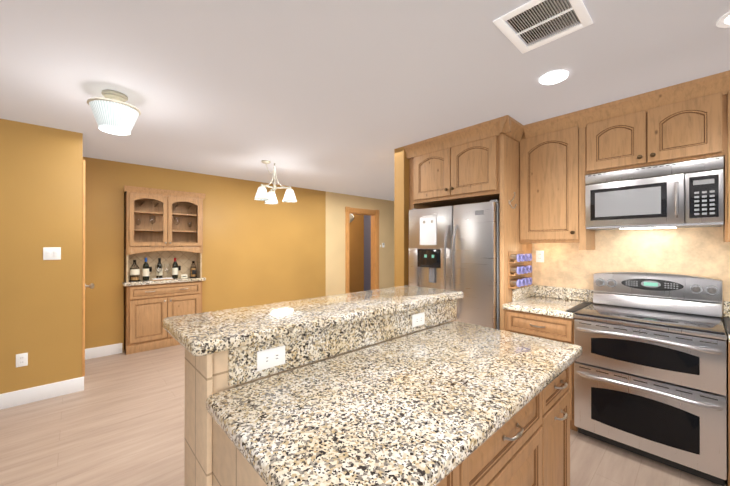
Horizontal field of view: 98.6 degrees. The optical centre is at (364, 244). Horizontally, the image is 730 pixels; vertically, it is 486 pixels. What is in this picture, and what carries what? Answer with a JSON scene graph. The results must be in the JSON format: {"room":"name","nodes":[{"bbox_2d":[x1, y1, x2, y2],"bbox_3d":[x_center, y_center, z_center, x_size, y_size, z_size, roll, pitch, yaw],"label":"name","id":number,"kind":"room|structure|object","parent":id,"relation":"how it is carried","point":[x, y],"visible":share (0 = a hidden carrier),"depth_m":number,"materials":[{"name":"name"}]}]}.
{"room":"kitchen","nodes":[
{"label":"kitchen","id":0,"kind":"room"},
{"bbox_2d":[0,119,82,393],"bbox_3d":[-4.684,0.164,2.103,4.135,2.500,1.230,0,0,-43],"label":"wall","id":1,"kind":"structure","parent":0,"point":[41,187],"depth_m":2.86,"materials":[{"name":"paint"}]},
{"bbox_2d":[16,353,27,366],"bbox_3d":[-3.038,1.022,2.781,0.072,0.115,0.008,0,0,-43],"label":"outlet","id":2,"kind":"object","parent":1,"relation":"attached to","point":[21,359],"visible":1,"depth_m":2.78,"materials":[{"name":"white plastic"}]},
{"bbox_2d":[0,377,80,409],"bbox_3d":[-3.010,1.350,2.805,0.690,0.132,0.017,0,0,-43],"label":"baseboard","id":3,"kind":"structure","parent":1,"relation":"attached to","point":[30,395],"depth_m":2.85,"materials":[{"name":"white paint"}]},
{"bbox_2d":[43,247,60,259],"bbox_3d":[-2.899,0.083,2.911,0.116,0.116,0.010,0,0,-43],"label":"light switch","id":4,"kind":"object","parent":1,"relation":"attached to","point":[51,253],"visible":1,"depth_m":2.91,"materials":[{"name":"white plastic"}]},
{"bbox_2d":[82,160,84,376],"bbox_3d":[-3.398,0.291,2.495,1.755,2.247,0.142,0,0,-43],"label":"trim","id":5,"kind":"structure","parent":1,"relation":"attached to","point":[83,294],"depth_m":3.06,"materials":[{"name":"brown wood"}]},
{"bbox_2d":[85,283,93,288],"bbox_3d":[-2.766,0.417,3.157,0.073,0.060,0.060,0,0,-43],"label":"door knob","id":6,"kind":"object","parent":1,"relation":"attached to","point":[91,285],"visible":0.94,"depth_m":3.15,"materials":[{"name":"silver metal"}]},
{"bbox_2d":[83,157,393,352],"bbox_3d":[-0.402,0.177,7.045,8.865,2.500,0.500,0,0,-43],"label":"wall","id":7,"kind":"structure","parent":0,"point":[255,252],"depth_m":5.14,"materials":[{"name":"paint"}]},
{"bbox_2d":[81,376,83,390],"bbox_3d":[-3.106,1.352,3.450,0.015,0.132,1.094,0,0,-43],"label":"baseboard","id":8,"kind":"structure","parent":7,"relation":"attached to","point":[82,378],"depth_m":3.05,"materials":[{"name":"white paint"}]},
{"bbox_2d":[85,343,121,359],"bbox_3d":[-3.324,1.353,3.984,0.393,0.132,0.014,0,0,-43],"label":"baseboard","id":9,"kind":"structure","parent":7,"relation":"attached to","point":[90,353],"depth_m":3.98,"materials":[{"name":"white paint"}]},
{"bbox_2d":[345,206,378,292],"bbox_3d":[-0.084,0.309,7.065,1.012,2.237,0.182,0,0,-43],"label":"trim","id":10,"kind":"structure","parent":7,"relation":"attached to","point":[374,214],"depth_m":7.29,"materials":[{"name":"brown wood"}]},
{"bbox_2d":[350,214,363,292],"bbox_3d":[-0.780,0.180,8.126,2.250,2.500,0.100,0,0,-43],"label":"wall","id":11,"kind":"structure","parent":0,"point":[360,252],"depth_m":8.59,"materials":[{"name":"brown paint"}]},
{"bbox_2d":[0,345,727,485],"bbox_3d":[0.392,1.447,3.142,13.000,0.060,12.600,0,0,-43],"label":"floor","id":12,"kind":"structure","parent":0,"point":[119,420],"depth_m":2.27,"materials":[{"name":"wood"}]},
{"bbox_2d":[122,185,205,354],"bbox_3d":[-2.817,0.333,4.438,0.980,2.175,0.335,0,0,-43],"label":"hutch","id":13,"kind":"object","parent":12,"relation":"on","point":[149,305],"visible":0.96,"depth_m":4.34,"materials":[{"name":"brown wood"}]},
{"bbox_2d":[129,260,139,280],"bbox_3d":[-3.099,0.347,4.228,0.124,0.284,0.124,0,0,-43],"label":"bottle","id":14,"kind":"object","parent":13,"relation":"on","point":[135,271],"visible":1,"depth_m":4.20,"materials":[{"name":"brown glass"}]},
{"bbox_2d":[143,258,148,279],"bbox_3d":[-3.007,0.334,4.313,0.075,0.310,0.075,0,0,-43],"label":"wine bottle","id":15,"kind":"object","parent":13,"relation":"on","point":[145,270],"visible":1,"depth_m":4.29,"materials":[{"name":"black glass"}]},
{"bbox_2d":[149,216,155,229],"bbox_3d":[-2.963,-0.303,4.378,0.076,0.195,0.076,0,0,-43],"label":"wine glass","id":16,"kind":"object","parent":13,"relation":"in","point":[151,219],"depth_m":4.36,"materials":[{"name":"white"}]},
{"bbox_2d":[156,258,162,277],"bbox_3d":[-2.900,0.339,4.433,0.075,0.300,0.075,0,0,-43],"label":"wine bottle","id":17,"kind":"object","parent":13,"relation":"on","point":[161,271],"visible":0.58,"depth_m":4.42,"materials":[{"name":"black glass"}]},
{"bbox_2d":[151,278,172,280],"bbox_3d":[-2.819,0.479,4.362,0.257,0.020,0.120,0,0,-43],"label":"serving tray","id":18,"kind":"object","parent":13,"relation":"on","point":[154,279],"visible":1,"depth_m":4.35,"materials":[{"name":"white plastic"}]},
{"bbox_2d":[155,264,161,278],"bbox_3d":[-2.853,0.374,4.345,0.080,0.205,0.080,0,0,-43],"label":"wine glass","id":19,"kind":"object","parent":18,"relation":"on","point":[158,267],"visible":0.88,"depth_m":4.32,"materials":[{"name":"white"}]},
{"bbox_2d":[164,264,169,271],"bbox_3d":[-2.779,0.375,4.412,0.080,0.205,0.080,0,0,-43],"label":"wine glass","id":20,"kind":"object","parent":18,"relation":"on","point":[166,267],"visible":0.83,"depth_m":4.38,"materials":[{"name":"white"}]},
{"bbox_2d":[172,258,177,278],"bbox_3d":[-2.751,0.340,4.551,0.075,0.300,0.075,0,0,-43],"label":"wine bottle","id":21,"kind":"object","parent":13,"relation":"on","point":[174,270],"visible":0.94,"depth_m":4.52,"materials":[{"name":"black glass"}]},
{"bbox_2d":[174,217,179,224],"bbox_3d":[-2.744,-0.302,4.582,0.076,0.195,0.076,0,0,-43],"label":"wine glass","id":22,"kind":"object","parent":13,"relation":"in","point":[176,220],"depth_m":4.56,"materials":[{"name":"white"}]},
{"bbox_2d":[190,261,196,277],"bbox_3d":[-2.575,0.368,4.714,0.104,0.244,0.104,0,0,-43],"label":"bottle","id":23,"kind":"object","parent":13,"relation":"on","point":[192,272],"visible":1,"depth_m":4.68,"materials":[{"name":"brown glass"}]},
{"bbox_2d":[184,297,581,485],"bbox_3d":[0.136,0.890,1.486,1.570,1.044,1.160,0,0,-43],"label":"kitchen island","id":24,"kind":"object","parent":12,"relation":"on","point":[368,388],"depth_m":1.08,"materials":[{"name":"beige stone"}]},
{"bbox_2d":[257,345,284,370],"bbox_3d":[-0.357,0.433,1.202,0.115,0.072,0.008,0,0,-43],"label":"outlet","id":25,"kind":"object","parent":24,"relation":"attached to","point":[270,358],"visible":1,"depth_m":1.20,"materials":[{"name":"white plastic"}]},
{"bbox_2d":[163,285,463,360],"bbox_3d":[-0.105,0.343,1.758,1.674,0.046,0.510,0,0,-43],"label":"island countertop","id":26,"kind":"structure","parent":24,"relation":"on","point":[198,333],"depth_m":1.41,"materials":[{"name":"stone"}]},
{"bbox_2d":[412,312,424,327],"bbox_3d":[0.311,0.435,1.820,0.115,0.072,0.008,0,0,-43],"label":"outlet","id":27,"kind":"object","parent":24,"relation":"attached to","point":[418,319],"visible":1,"depth_m":1.82,"materials":[{"name":"white plastic"}]},
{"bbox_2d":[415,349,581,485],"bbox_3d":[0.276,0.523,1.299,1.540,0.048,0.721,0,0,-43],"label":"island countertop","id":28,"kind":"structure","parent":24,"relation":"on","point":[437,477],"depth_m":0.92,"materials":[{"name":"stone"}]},
{"bbox_2d":[409,200,499,329],"bbox_3d":[1.012,0.513,3.249,0.788,1.808,0.940,0,0,-43],"label":"fridge","id":29,"kind":"object","parent":12,"relation":"on","point":[462,255],"visible":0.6,"depth_m":2.89,"materials":[{"name":"grey metal"}]},
{"bbox_2d":[420,215,435,244],"bbox_3d":[0.636,-0.144,3.189,0.014,0.302,0.200,0,0,-43],"label":"whiteboard","id":30,"kind":"object","parent":29,"relation":"attached to","point":[427,229],"visible":1,"depth_m":3.18,"materials":[{"name":"white"}]},
{"bbox_2d":[505,309,577,430],"bbox_3d":[1.609,0.983,2.730,0.671,0.865,0.514,0,0,-43],"label":"base cabinet","id":31,"kind":"object","parent":12,"relation":"on","point":[560,329],"depth_m":2.45,"materials":[{"name":"brown wood"}]},
{"bbox_2d":[503,297,592,320],"bbox_3d":[1.602,0.527,2.724,0.692,0.047,0.514,0,0,-43],"label":"countertop","id":32,"kind":"structure","parent":31,"relation":"on","point":[545,306],"depth_m":2.60,"materials":[{"name":"stone"}]},
{"bbox_2d":[565,272,729,485],"bbox_3d":[2.001,0.817,2.235,0.751,1.195,0.858,0,0,-43],"label":"range","id":33,"kind":"object","parent":12,"relation":"on","point":[650,372],"visible":1,"depth_m":2.04,"materials":[{"name":"grey metal"}]},
{"bbox_2d":[726,331,729,485],"bbox_3d":[2.602,0.980,1.658,0.671,0.865,0.916,0,0,-43],"label":"base cabinet","id":34,"kind":"object","parent":12,"relation":"on","point":[728,346],"depth_m":1.78,"materials":[{"name":"brown wood"}]},
{"bbox_2d":[723,317,729,344],"bbox_3d":[2.594,0.524,1.652,0.692,0.047,0.916,0,0,-43],"label":"countertop","id":35,"kind":"structure","parent":34,"relation":"on","point":[728,335],"depth_m":1.79,"materials":[{"name":"stone"}]},
{"bbox_2d":[0,0,729,200],"bbox_3d":[0.392,-1.133,3.149,13.000,0.100,12.600,0,0,-43],"label":"ceiling","id":36,"kind":"structure","parent":0,"point":[347,97],"depth_m":1.97,"materials":[{"name":"grey paint"}]},
{"bbox_2d":[87,90,140,134],"bbox_3d":[-1.807,-0.944,2.270,0.305,0.281,0.305,0,0,-43],"label":"pendant light","id":37,"kind":"object","parent":36,"relation":"hanging from","point":[113,112],"visible":1,"depth_m":2.20,"materials":[{"name":"white glass"}]},
{"bbox_2d":[254,160,296,203],"bbox_3d":[-1.241,-0.825,4.180,0.532,0.510,0.532,0,0,-43],"label":"chandelier","id":38,"kind":"object","parent":36,"relation":"hanging from","point":[262,194],"visible":1,"depth_m":4.12,"materials":[{"name":"white glass"}]},
{"bbox_2d":[493,0,592,52],"bbox_3d":[0.868,-1.112,1.532,0.370,0.063,0.330,0,0,-43],"label":"ceiling vent","id":39,"kind":"object","parent":36,"relation":"in","point":[531,21],"visible":1,"depth_m":1.54,"materials":[{"name":"white metal"}]},
{"bbox_2d":[540,70,567,84],"bbox_3d":[1.224,-1.080,2.038,0.160,0.011,0.160,0,0,-43],"label":"recessed light","id":40,"kind":"object","parent":36,"relation":"in","point":[554,77],"visible":0.98,"depth_m":2.02,"materials":[{"name":"white"}]},
{"bbox_2d":[716,11,729,27],"bbox_3d":[1.793,-1.110,1.475,0.194,0.056,0.194,0,0,-43],"label":"recessed light","id":41,"kind":"object","parent":36,"relation":"in","point":[723,21],"visible":0.79,"depth_m":1.54,"materials":[{"name":"white"}]},
{"bbox_2d":[364,215,370,290],"bbox_3d":[0.401,0.181,8.396,0.150,2.500,1.110,0,0,-43],"label":"wall","id":42,"kind":"structure","parent":0,"point":[367,219],"depth_m":8.64,"materials":[{"name":"blue"}]},
{"bbox_2d":[394,146,408,286],"bbox_3d":[0.643,0.168,3.746,0.715,2.500,0.140,0,0,-43],"label":"wall","id":43,"kind":"structure","parent":0,"point":[401,219],"depth_m":3.49,"materials":[{"name":"yellow paint"}]},
{"bbox_2d":[532,225,729,321],"bbox_3d":[3.169,0.163,1.656,0.150,2.500,6.640,0,0,-43],"label":"wall","id":44,"kind":"structure","parent":0,"point":[701,251],"depth_m":2.56,"materials":[{"name":"paint"}]},
{"bbox_2d":[408,118,515,207],"bbox_3d":[1.081,-0.764,3.313,0.661,0.633,0.970,0,0,-43],"label":"upper cabinet","id":45,"kind":"object","parent":44,"relation":"attached to","point":[473,164],"depth_m":2.98,"materials":[{"name":"brown wood"}]},
{"bbox_2d":[508,192,516,208],"bbox_3d":[1.299,-0.388,2.757,0.039,0.145,0.064,0,0,-43],"label":"hanger","id":46,"kind":"object","parent":45,"relation":"attached to","point":[509,201],"visible":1,"depth_m":2.76,"materials":[{"name":"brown metal"}]},
{"bbox_2d":[512,285,534,300],"bbox_3d":[1.498,0.453,2.964,0.475,0.102,0.022,0,0,-43],"label":"backsplash","id":47,"kind":"structure","parent":44,"relation":"attached to","point":[527,291],"depth_m":2.93,"materials":[{"name":"beige stone"}]},
{"bbox_2d":[536,251,543,261],"bbox_3d":[1.724,0.117,3.099,0.008,0.115,0.072,0,0,-43],"label":"outlet","id":48,"kind":"object","parent":44,"relation":"attached to","point":[539,256],"visible":1,"depth_m":3.10,"materials":[{"name":"white plastic"}]},
{"bbox_2d":[516,110,594,245],"bbox_3d":[1.730,-0.548,2.847,0.341,1.068,0.518,0,0,-43],"label":"upper cabinet","id":49,"kind":"object","parent":44,"relation":"attached to","point":[541,169],"depth_m":2.72,"materials":[{"name":"brown wood"}]},
{"bbox_2d":[508,251,531,288],"bbox_3d":[1.412,0.226,2.847,0.350,0.330,0.084,0,0,-43],"label":"spice rack","id":50,"kind":"object","parent":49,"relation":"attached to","point":[518,269],"visible":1,"depth_m":2.78,"materials":[{"name":"brown wood"}]},
{"bbox_2d":[535,285,729,316],"bbox_3d":[2.412,0.451,2.342,0.022,0.102,2.176,0,0,-43],"label":"backsplash","id":51,"kind":"structure","parent":44,"relation":"attached to","point":[540,291],"depth_m":2.88,"materials":[{"name":"stone"}]},
{"bbox_2d":[584,74,719,174],"bbox_3d":[2.158,-0.827,2.386,0.341,0.513,0.746,0,0,-43],"label":"upper cabinet","id":52,"kind":"object","parent":44,"relation":"attached to","point":[678,123],"depth_m":2.23,"materials":[{"name":"brown wood"}]},
{"bbox_2d":[585,157,723,229],"bbox_3d":[2.133,-0.341,2.361,0.409,0.433,0.734,0,0,-43],"label":"microwave","id":53,"kind":"object","parent":52,"relation":"attached to","point":[688,194],"visible":1,"depth_m":2.21,"materials":[{"name":"grey metal"}]},
{"bbox_2d":[720,70,729,241],"bbox_3d":[2.723,-0.551,1.775,0.341,1.068,0.918,0,0,-43],"label":"upper cabinet","id":54,"kind":"object","parent":44,"relation":"attached to","point":[724,76],"depth_m":2.00,"materials":[{"name":"brown wood"}]}
]}

